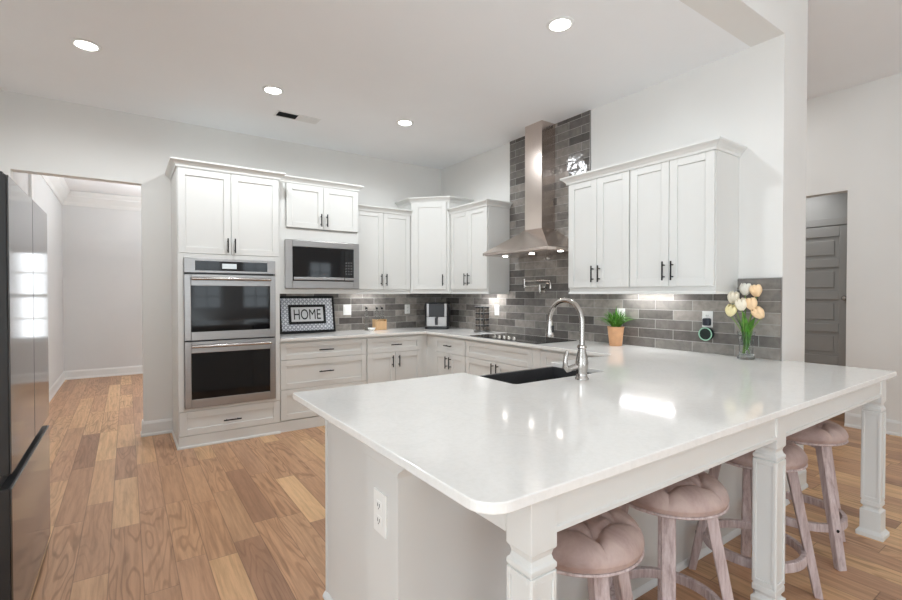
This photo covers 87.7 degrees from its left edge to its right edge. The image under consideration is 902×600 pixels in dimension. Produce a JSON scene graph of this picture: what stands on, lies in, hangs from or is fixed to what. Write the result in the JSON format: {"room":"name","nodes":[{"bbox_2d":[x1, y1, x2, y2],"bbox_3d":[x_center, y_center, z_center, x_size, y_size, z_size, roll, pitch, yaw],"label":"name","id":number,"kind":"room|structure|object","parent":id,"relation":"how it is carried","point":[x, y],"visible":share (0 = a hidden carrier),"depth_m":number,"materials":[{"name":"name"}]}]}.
{"room":"kitchen","nodes":[
{"label":"kitchen","id":0,"kind":"room"},
{"bbox_2d":[13,172,63,387],"bbox_3d":[-4.996,-0.206,5.675,0.120,2.960,4.200,-1,1,-35],"label":"wall","id":1,"kind":"structure","parent":0,"point":[43,196],"depth_m":6.37,"materials":[{"name":"paint"}]},
{"bbox_2d":[28,174,32,199],"bbox_3d":[-4.356,-0.156,4.878,0.025,2.602,0.100,-1,1,-35],"label":"trim","id":2,"kind":"structure","parent":1,"relation":"attached to","point":[30,176],"depth_m":4.83,"materials":[{"name":"paint"}]},
{"bbox_2d":[63,177,140,196],"bbox_3d":[-3.465,-1.728,6.642,3.520,0.060,4.080,-1,1,-35],"label":"ceiling","id":3,"kind":"structure","parent":0,"point":[73,184],"depth_m":7.11,"materials":[{"name":"paint"}]},
{"bbox_2d":[62,205,142,370],"bbox_3d":[-4.660,-0.241,8.388,3.520,2.960,0.120,-1,1,-35],"label":"wall","id":4,"kind":"structure","parent":0,"point":[102,247],"depth_m":7.62,"materials":[{"name":"paint"}]},
{"bbox_2d":[41,175,140,210],"bbox_3d":[-3.468,-1.588,6.648,3.520,0.215,4.070,-1,1,-35],"label":"trim","id":5,"kind":"structure","parent":4,"relation":"attached to","point":[58,185],"depth_m":7.46,"materials":[{"name":"paint"}]},
{"bbox_2d":[49,365,142,401],"bbox_3d":[-3.468,1.191,6.684,3.520,0.140,4.070,-1,1,-35],"label":"baseboard","id":6,"kind":"structure","parent":4,"relation":"attached to","point":[127,370],"depth_m":7.54,"materials":[{"name":"paint"}]},
{"bbox_2d":[0,90,440,420],"bbox_3d":[-2.098,-0.230,5.054,4.700,3.026,0.120,-1,1,-35],"label":"wall","id":7,"kind":"structure","parent":0,"point":[39,135],"depth_m":4.48,"materials":[{"name":"paint"}]},
{"bbox_2d":[141,418,172,436],"bbox_3d":[-2.848,1.219,4.540,0.258,0.140,0.142,-1,1,-35],"label":"baseboard","id":8,"kind":"structure","parent":7,"relation":"attached to","point":[162,426],"depth_m":4.49,"materials":[{"name":"paint"}]},
{"bbox_2d":[275,175,363,293],"bbox_3d":[-1.479,-0.660,5.094,0.939,1.184,0.506,-1,1,-35],"label":"upper cabinet","id":9,"kind":"object","parent":7,"relation":"attached to","point":[306,213],"visible":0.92,"depth_m":4.89,"materials":[{"name":"paint"}]},
{"bbox_2d":[284,239,358,288],"bbox_3d":[-1.455,-0.367,5.098,0.794,0.492,0.470,-1,1,-35],"label":"microwave","id":10,"kind":"object","parent":9,"relation":"in","point":[308,264],"visible":0.99,"depth_m":4.90,"materials":[{"name":"silver metal"}]},
{"bbox_2d":[280,294,440,330],"bbox_3d":[-1.072,0.091,5.688,2.273,0.538,0.011,-1,1,-35],"label":"tiled wall","id":11,"kind":"structure","parent":7,"relation":"attached to","point":[393,305],"depth_m":5.83,"materials":[{"name":"grey tile"}]},
{"bbox_2d":[343,304,350,314],"bbox_3d":[-1.231,0.116,5.566,0.100,0.125,0.009,-1,1,-35],"label":"switch plate","id":12,"kind":"object","parent":11,"relation":"attached to","point":[346,308],"visible":1,"depth_m":5.57,"materials":[{"name":"white plastic"}]},
{"bbox_2d":[405,304,409,313],"bbox_3d":[-0.560,0.117,6.030,0.075,0.118,0.009,-1,1,-35],"label":"wall outlet","id":13,"kind":"object","parent":11,"relation":"attached to","point":[407,307],"visible":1,"depth_m":6.03,"materials":[{"name":"white plastic"}]},
{"bbox_2d":[358,204,412,293],"bbox_3d":[-0.869,-0.576,5.595,0.729,1.008,0.379,-1,1,-35],"label":"upper cabinet","id":14,"kind":"object","parent":7,"relation":"attached to","point":[383,232],"visible":0.91,"depth_m":5.48,"materials":[{"name":"paint"}]},
{"bbox_2d":[0,0,749,168],"bbox_3d":[-1.014,-1.763,3.467,4.700,0.080,3.931,-1,1,-35],"label":"ceiling","id":15,"kind":"structure","parent":0,"point":[470,76],"depth_m":3.37,"materials":[{"name":"paint"}]},
{"bbox_2d":[70,38,101,51],"bbox_3d":[-2.457,-1.713,3.159,0.170,0.010,0.170,-1,1,-35],"label":"recessed light","id":16,"kind":"object","parent":15,"relation":"in","point":[83,44],"visible":1,"depth_m":3.15,"materials":[{"name":"paint"}]},
{"bbox_2d":[262,85,283,94],"bbox_3d":[-1.463,-1.722,3.858,0.170,0.010,0.170,-1,1,-35],"label":"recessed light","id":17,"kind":"object","parent":15,"relation":"in","point":[269,89],"visible":1,"depth_m":3.85,"materials":[{"name":"paint"}]},
{"bbox_2d":[274,110,320,123],"bbox_3d":[-1.457,-1.732,4.450,0.400,0.006,0.150,-1,1,-35],"label":"ceiling vent","id":18,"kind":"object","parent":15,"relation":"in","point":[279,113],"visible":1,"depth_m":4.45,"materials":[{"name":"metal"}]},
{"bbox_2d":[396,119,413,125],"bbox_3d":[-0.449,-1.732,4.590,0.170,0.010,0.170,-1,1,-35],"label":"recessed light","id":19,"kind":"object","parent":15,"relation":"in","point":[403,122],"visible":1,"depth_m":4.57,"materials":[{"name":"paint"}]},
{"bbox_2d":[546,16,573,31],"bbox_3d":[0.679,-1.710,2.916,0.170,0.010,0.170,-1,1,-35],"label":"recessed light","id":20,"kind":"object","parent":15,"relation":"in","point":[560,23],"visible":1,"depth_m":2.91,"materials":[{"name":"paint"}]},
{"bbox_2d":[30,374,901,599],"bbox_3d":[0.153,1.332,3.579,11.500,0.060,13.500,-1,1,-35],"label":"floor","id":21,"kind":"structure","parent":0,"point":[133,516],"depth_m":2.80,"materials":[{"name":"brown wood"}]},
{"bbox_2d":[0,171,49,599],"bbox_3d":[-2.190,0.426,1.909,0.740,1.795,1.010,-1,1,-35],"label":"refrigerator","id":22,"kind":"object","parent":21,"relation":"on","point":[24,360],"visible":1,"depth_m":1.90,"materials":[{"name":"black metal"}]},
{"bbox_2d":[165,156,285,449],"bbox_3d":[-2.168,0.036,4.521,0.953,2.507,0.679,-1,1,-35],"label":"tall cabinet","id":23,"kind":"object","parent":21,"relation":"on","point":[215,215],"visible":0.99,"depth_m":4.25,"materials":[{"name":"paint"}]},
{"bbox_2d":[183,258,275,408],"bbox_3d":[-2.138,0.287,4.484,0.763,1.315,0.658,-1,1,-35],"label":"double wall oven","id":24,"kind":"object","parent":23,"relation":"in","point":[230,305],"visible":1,"depth_m":4.25,"materials":[{"name":"silver metal"}]},
{"bbox_2d":[280,337,365,432],"bbox_3d":[-1.445,0.839,5.039,0.910,0.887,0.646,-1,1,-35],"label":"base cabinet","id":25,"kind":"object","parent":21,"relation":"on","point":[305,365],"visible":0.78,"depth_m":4.73,"materials":[{"name":"paint"}]},
{"bbox_2d":[366,334,420,383],"bbox_3d":[-0.786,0.833,5.495,0.690,0.887,0.646,-1,1,-35],"label":"base cabinet","id":26,"kind":"object","parent":21,"relation":"on","point":[392,357],"visible":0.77,"depth_m":5.24,"materials":[{"name":"paint"}]},
{"bbox_2d":[421,334,435,376],"bbox_3d":[-0.187,0.829,5.826,0.670,0.887,0.783,-1,1,-35],"label":"base cabinet","id":27,"kind":"object","parent":21,"relation":"on","point":[427,340],"visible":0.1,"depth_m":5.48,"materials":[{"name":"paint"}]},
{"bbox_2d":[435,335,466,375],"bbox_3d":[0.215,0.836,5.267,0.646,0.887,0.590,-1,1,-35],"label":"base cabinet","id":28,"kind":"object","parent":21,"relation":"on","point":[450,352],"visible":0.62,"depth_m":5.08,"materials":[{"name":"paint"}]},
{"bbox_2d":[466,339,531,375],"bbox_3d":[0.661,0.845,4.623,0.646,0.887,0.975,-1,1,-35],"label":"base cabinet","id":29,"kind":"object","parent":21,"relation":"on","point":[482,357],"visible":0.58,"depth_m":4.47,"materials":[{"name":"paint"}]},
{"bbox_2d":[506,496,556,599],"bbox_3d":[0.192,0.890,1.121,0.120,0.887,0.120,-1,1,-35],"label":"support post","id":30,"kind":"object","parent":21,"relation":"on","point":[531,531],"visible":0.89,"depth_m":1.09,"materials":[{"name":"paint"}]},
{"bbox_2d":[532,348,598,368],"bbox_3d":[1.187,0.855,3.862,0.646,0.887,0.870,-1,1,-35],"label":"base cabinet","id":31,"kind":"object","parent":21,"relation":"on","point":[541,358],"visible":0.15,"depth_m":3.92,"materials":[{"name":"paint"}]},
{"bbox_2d":[552,507,644,599],"bbox_3d":[0.378,0.989,1.456,0.413,0.681,0.413,1,1,34],"label":"bar stool","id":32,"kind":"object","parent":21,"relation":"on","point":[611,543],"visible":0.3,"depth_m":1.29,"materials":[{"name":"leather"}]},
{"bbox_2d":[323,382,881,599],"bbox_3d":[0.911,0.874,2.340,2.849,0.887,1.270,-1,1,-35],"label":"base cabinet","id":33,"kind":"object","parent":21,"relation":"on","point":[435,547],"visible":0.42,"depth_m":1.57,"materials":[{"name":"paint"}]},
{"bbox_2d":[374,487,386,538],"bbox_3d":[-0.228,0.681,1.501,0.009,0.135,0.085,-1,1,-35],"label":"wall outlet","id":34,"kind":"object","parent":33,"relation":"attached to","point":[380,500],"visible":1,"depth_m":1.49,"materials":[{"name":"white plastic"}]},
{"bbox_2d":[376,499,380,511],"bbox_3d":[-0.230,0.657,1.499,0.003,0.030,0.034,-1,1,-35],"label":"socket","id":35,"kind":"object","parent":34,"relation":"attached to","point":[378,501],"depth_m":1.50,"materials":[{"name":"white plastic"}]},
{"bbox_2d":[376,514,381,526],"bbox_3d":[-0.230,0.705,1.500,0.003,0.030,0.034,-1,1,-35],"label":"socket","id":36,"kind":"object","parent":34,"relation":"attached to","point":[378,516],"depth_m":1.50,"materials":[{"name":"white plastic"}]},
{"bbox_2d":[280,327,896,514],"bbox_3d":[-0.009,0.400,3.656,2.950,0.026,4.546,-1,1,-35],"label":"countertop","id":37,"kind":"structure","parent":33,"relation":"on","point":[493,447],"depth_m":1.73,"materials":[{"name":"white stone"}]},
{"bbox_2d":[280,296,335,333],"bbox_3d":[-1.606,0.161,5.240,0.626,0.408,0.101,-1,1,-35],"label":"home sign","id":38,"kind":"object","parent":37,"relation":"on","point":[298,314],"visible":0.95,"depth_m":5.23,"materials":[{"name":"black metal"}]},
{"bbox_2d":[365,307,368,330],"bbox_3d":[-1.004,0.219,5.579,0.048,0.284,0.049,0,1,-12],"label":"oil bottle","id":39,"kind":"object","parent":37,"relation":"on","point":[366,308],"visible":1,"depth_m":5.56,"materials":[{"name":"clear glass"}]},
{"bbox_2d":[372,319,386,329],"bbox_3d":[-0.864,0.298,5.677,0.150,0.125,0.090,-1,1,-35],"label":"wooden holder","id":40,"kind":"object","parent":37,"relation":"on","point":[378,325],"visible":0.8,"depth_m":5.64,"materials":[{"name":"brown wood"}]},
{"bbox_2d":[375,307,378,320],"bbox_3d":[-0.892,0.213,5.656,0.048,0.269,0.049,0,1,-12],"label":"oil bottle","id":41,"kind":"object","parent":40,"relation":"in","point":[376,312],"visible":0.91,"depth_m":5.64,"materials":[{"name":"clear glass"}]},
{"bbox_2d":[380,307,383,320],"bbox_3d":[-0.836,0.213,5.695,0.048,0.269,0.049,0,1,-12],"label":"oil bottle","id":42,"kind":"object","parent":40,"relation":"in","point":[382,311],"visible":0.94,"depth_m":5.68,"materials":[{"name":"clear glass"}]},
{"bbox_2d":[425,302,449,328],"bbox_3d":[-0.169,0.195,5.865,0.308,0.325,0.360,0,1,3],"label":"air fryer","id":43,"kind":"object","parent":37,"relation":"on","point":[437,314],"visible":0.99,"depth_m":5.74,"materials":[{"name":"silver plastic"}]},
{"bbox_2d":[474,306,490,332],"bbox_3d":[0.358,0.215,5.342,0.190,0.299,0.190,-1,1,-35],"label":"spice rack","id":44,"kind":"object","parent":37,"relation":"on","point":[483,312],"visible":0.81,"depth_m":5.27,"materials":[{"name":"metal"}]},
{"bbox_2d":[470,333,576,343],"bbox_3d":[0.679,0.356,4.590,0.520,0.035,0.955,-1,1,-35],"label":"cooktop","id":45,"kind":"object","parent":37,"relation":"in","point":[502,336],"visible":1,"depth_m":4.50,"materials":[{"name":"black glass"}]},
{"bbox_2d":[479,366,589,383],"bbox_3d":[0.477,0.545,2.611,0.723,0.238,0.436,-1,1,-35],"label":"sink","id":46,"kind":"object","parent":37,"relation":"in","point":[545,373],"visible":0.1,"depth_m":2.84,"materials":[{"name":"black metal"}]},
{"bbox_2d":[545,298,588,379],"bbox_3d":[0.579,0.195,2.451,0.133,0.414,0.278,-1,1,-35],"label":"faucet","id":47,"kind":"object","parent":37,"relation":"on","point":[581,363],"visible":1,"depth_m":2.37,"materials":[{"name":"silver metal"}]},
{"bbox_2d":[597,306,632,345],"bbox_3d":[1.360,0.216,3.921,0.267,0.334,0.356,-1,1,-35],"label":"potted plant","id":48,"kind":"object","parent":37,"relation":"on","point":[616,330],"visible":1,"depth_m":3.89,"materials":[{"name":"green plant"}]},
{"bbox_2d":[737,331,754,359],"bbox_3d":[1.963,0.301,3.120,0.104,0.185,0.104,-1,1,-35],"label":"glass vase","id":49,"kind":"object","parent":37,"relation":"on","point":[746,339],"visible":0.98,"depth_m":3.08,"materials":[{"name":"clear glass"}]},
{"bbox_2d":[725,304,742,331],"bbox_3d":[1.916,0.191,3.146,0.142,0.333,0.075,0,1,-2],"label":"tulip","id":50,"kind":"object","parent":49,"relation":"in","point":[730,309],"visible":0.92,"depth_m":3.13,"materials":[{"name":"yellow plant"}]},
{"bbox_2d":[727,291,749,331],"bbox_3d":[1.927,0.149,3.139,0.072,0.418,0.139,-1,1,-35],"label":"tulip","id":51,"kind":"object","parent":49,"relation":"in","point":[732,296],"visible":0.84,"depth_m":3.13,"materials":[{"name":"beige plant"}]},
{"bbox_2d":[735,298,754,331],"bbox_3d":[1.936,0.172,3.086,0.123,0.373,0.084,0,1,-16],"label":"tulip","id":52,"kind":"object","parent":49,"relation":"in","point":[740,304],"visible":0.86,"depth_m":3.08,"materials":[{"name":"beige plant"}]},
{"bbox_2d":[739,283,750,315],"bbox_3d":[1.972,0.122,3.138,0.072,0.471,0.072,-1,1,-35],"label":"tulip","id":53,"kind":"object","parent":49,"relation":"in","point":[744,288],"visible":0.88,"depth_m":3.12,"materials":[{"name":"white plant"}]},
{"bbox_2d":[746,297,757,328],"bbox_3d":[1.969,0.170,3.078,0.084,0.378,0.118,0,1,23],"label":"tulip","id":54,"kind":"object","parent":49,"relation":"in","point":[752,303],"visible":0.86,"depth_m":3.04,"materials":[{"name":"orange plant"}]},
{"bbox_2d":[749,284,761,322],"bbox_3d":[1.983,0.128,3.078,0.101,0.461,0.070,0,1,14],"label":"tulip","id":55,"kind":"object","parent":49,"relation":"in","point":[755,290],"visible":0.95,"depth_m":3.05,"materials":[{"name":"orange plant"}]},
{"bbox_2d":[750,306,764,331],"bbox_3d":[1.975,0.199,3.071,0.072,0.320,0.139,-1,1,-35],"label":"tulip","id":56,"kind":"object","parent":49,"relation":"in","point":[758,312],"visible":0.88,"depth_m":3.02,"materials":[{"name":"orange plant"}]},
{"bbox_2d":[609,471,733,599],"bbox_3d":[0.814,0.985,1.776,0.413,0.681,0.413,0,1,-25],"label":"bar stool","id":57,"kind":"object","parent":21,"relation":"on","point":[700,496],"visible":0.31,"depth_m":1.62,"materials":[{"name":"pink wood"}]},
{"bbox_2d":[689,439,822,599],"bbox_3d":[1.411,0.979,2.195,0.413,0.681,0.413,0,1,-17],"label":"bar stool","id":58,"kind":"object","parent":21,"relation":"on","point":[796,458],"visible":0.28,"depth_m":2.10,"materials":[{"name":"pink wood"}]},
{"bbox_2d":[750,415,785,599],"bbox_3d":[1.260,0.880,1.861,0.120,0.887,0.120,-1,1,-35],"label":"support post","id":59,"kind":"object","parent":21,"relation":"on","point":[769,461],"visible":0.93,"depth_m":1.84,"materials":[{"name":"paint"}]},
{"bbox_2d":[751,420,848,570],"bbox_3d":[1.879,0.975,2.537,0.413,0.681,0.413,1,1,37],"label":"bar stool","id":60,"kind":"object","parent":21,"relation":"on","point":[822,436],"visible":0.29,"depth_m":2.35,"materials":[{"name":"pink wood"}]},
{"bbox_2d":[855,380,889,541],"bbox_3d":[2.358,0.871,2.621,0.120,0.887,0.120,-1,1,-35],"label":"support post","id":61,"kind":"object","parent":21,"relation":"on","point":[872,517],"visible":0.9,"depth_m":2.60,"materials":[{"name":"paint"}]},
{"bbox_2d":[441,0,807,449],"bbox_3d":[1.130,-0.432,4.846,0.376,3.435,4.131,-1,1,-35],"label":"wall","id":62,"kind":"structure","parent":0,"point":[754,97],"depth_m":3.22,"materials":[{"name":"paint"}]},
{"bbox_2d":[395,196,473,293],"bbox_3d":[-0.214,-0.655,5.820,0.700,1.150,0.730,-1,1,-35],"label":"upper cabinet","id":63,"kind":"object","parent":62,"relation":"attached to","point":[430,220],"visible":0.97,"depth_m":5.61,"materials":[{"name":"paint"}]},
{"bbox_2d":[447,199,511,293],"bbox_3d":[0.318,-0.570,5.354,0.379,1.003,0.740,-1,1,-35],"label":"upper cabinet","id":64,"kind":"object","parent":62,"relation":"attached to","point":[477,227],"visible":1,"depth_m":5.17,"materials":[{"name":"paint"}]},
{"bbox_2d":[560,161,630,293],"bbox_3d":[1.294,-0.554,3.944,0.379,1.008,0.658,-1,1,-35],"label":"upper cabinet","id":65,"kind":"object","parent":62,"relation":"attached to","point":[599,199],"visible":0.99,"depth_m":3.81,"materials":[{"name":"paint"}]},
{"bbox_2d":[441,110,780,360],"bbox_3d":[1.006,-0.683,4.683,0.011,2.111,4.011,-1,1,-35],"label":"tiled wall","id":66,"kind":"structure","parent":62,"relation":"attached to","point":[663,321],"depth_m":4.38,"materials":[{"name":"grey tile"}]},
{"bbox_2d":[495,305,498,314],"bbox_3d":[0.524,0.116,5.371,0.009,0.118,0.075,-1,1,-35],"label":"wall outlet","id":67,"kind":"object","parent":66,"relation":"attached to","point":[496,306],"visible":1,"depth_m":5.36,"materials":[{"name":"white plastic"}]},
{"bbox_2d":[483,120,568,257],"bbox_3d":[0.784,-1.087,4.556,0.490,1.296,0.910,-1,1,-35],"label":"range hood","id":68,"kind":"object","parent":66,"relation":"attached to","point":[540,237],"visible":0.94,"depth_m":4.58,"materials":[{"name":"metal"}]},
{"bbox_2d":[523,279,551,293],"bbox_3d":[0.883,-0.138,4.755,0.116,0.161,0.391,-1,1,-35],"label":"pot filler","id":69,"kind":"object","parent":66,"relation":"attached to","point":[544,289],"visible":1,"depth_m":4.74,"materials":[{"name":"silver metal"}]},
{"bbox_2d":[617,308,624,315],"bbox_3d":[1.458,0.131,4.022,0.009,0.118,0.075,-1,1,-35],"label":"wall outlet","id":70,"kind":"object","parent":66,"relation":"attached to","point":[620,309],"visible":0.38,"depth_m":4.02,"materials":[{"name":"white plastic"}]},
{"bbox_2d":[698,318,713,340],"bbox_3d":[1.854,0.213,3.404,0.044,0.163,0.097,-1,1,-35],"label":"plug","id":71,"kind":"object","parent":66,"relation":"attached to","point":[705,333],"visible":1,"depth_m":3.39,"materials":[{"name":"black plastic"}]},
{"bbox_2d":[702,311,712,326],"bbox_3d":[1.871,0.140,3.425,0.009,0.118,0.075,-1,1,-35],"label":"wall outlet","id":72,"kind":"object","parent":66,"relation":"attached to","point":[705,314],"visible":0.75,"depth_m":3.42,"materials":[{"name":"white plastic"}]},
{"bbox_2d":[626,136,746,293],"bbox_3d":[1.676,-0.547,3.391,0.379,1.008,0.685,-1,1,-35],"label":"upper cabinet","id":73,"kind":"object","parent":62,"relation":"attached to","point":[684,200],"visible":1,"depth_m":3.24,"materials":[{"name":"paint"}]},
{"bbox_2d":[590,110,782,360],"bbox_3d":[1.709,-0.670,3.664,0.014,2.111,1.536,-1,1,-35],"label":"trim","id":74,"kind":"structure","parent":62,"relation":"attached to","point":[590,110],"depth_m":3.05,"materials":[{"name":"metal"}]},
{"bbox_2d":[787,469,807,491],"bbox_3d":[1.456,1.220,4.460,0.348,0.140,3.133,-1,1,-35],"label":"baseboard","id":75,"kind":"structure","parent":62,"relation":"attached to","point":[802,474],"depth_m":3.23,"materials":[{"name":"paint"}]},
{"bbox_2d":[679,0,784,46],"bbox_3d":[0.162,-1.905,1.766,4.700,0.410,0.200,-1,1,-35],"label":"wall header","id":76,"kind":"structure","parent":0,"point":[753,22],"depth_m":2.88,"materials":[{"name":"paint"}]},
{"bbox_2d":[806,192,847,228],"bbox_3d":[4.143,-0.024,5.532,0.814,2.600,2.400,-1,1,-35],"label":"wall","id":77,"kind":"structure","parent":0,"point":[834,205],"depth_m":5.58,"materials":[{"name":"grey paint"}]},
{"bbox_2d":[804,225,846,365],"bbox_3d":[4.328,0.199,5.675,0.110,2.130,0.820,-1,1,-35],"label":"door","id":78,"kind":"structure","parent":77,"relation":"in","point":[826,247],"depth_m":5.55,"materials":[{"name":"grey paint"}]},
{"bbox_2d":[806,216,846,227],"bbox_3d":[4.365,0.154,5.700,0.060,2.240,1.000,-1,1,-35],"label":"trim","id":79,"kind":"structure","parent":77,"relation":"attached to","point":[835,221],"depth_m":5.54,"materials":[{"name":"grey paint"}]},
{"bbox_2d":[806,73,901,420],"bbox_3d":[4.869,-0.417,3.658,0.120,3.435,8.300,-1,1,-35],"label":"wall","id":80,"kind":"structure","parent":0,"point":[854,134],"depth_m":4.63,"materials":[{"name":"paint"}]},
{"bbox_2d":[844,412,901,436],"bbox_3d":[5.552,1.245,2.568,0.022,0.140,5.395,-1,1,-35],"label":"baseboard","id":81,"kind":"structure","parent":80,"relation":"attached to","point":[893,427],"depth_m":4.52,"materials":[{"name":"paint"}]},
{"bbox_2d":[807,0,901,98],"bbox_3d":[0.913,-2.139,0.898,9.750,0.080,8.300,-1,1,-35],"label":"ceiling","id":82,"kind":"structure","parent":0,"point":[851,43],"depth_m":3.90,"materials":[{"name":"paint"}]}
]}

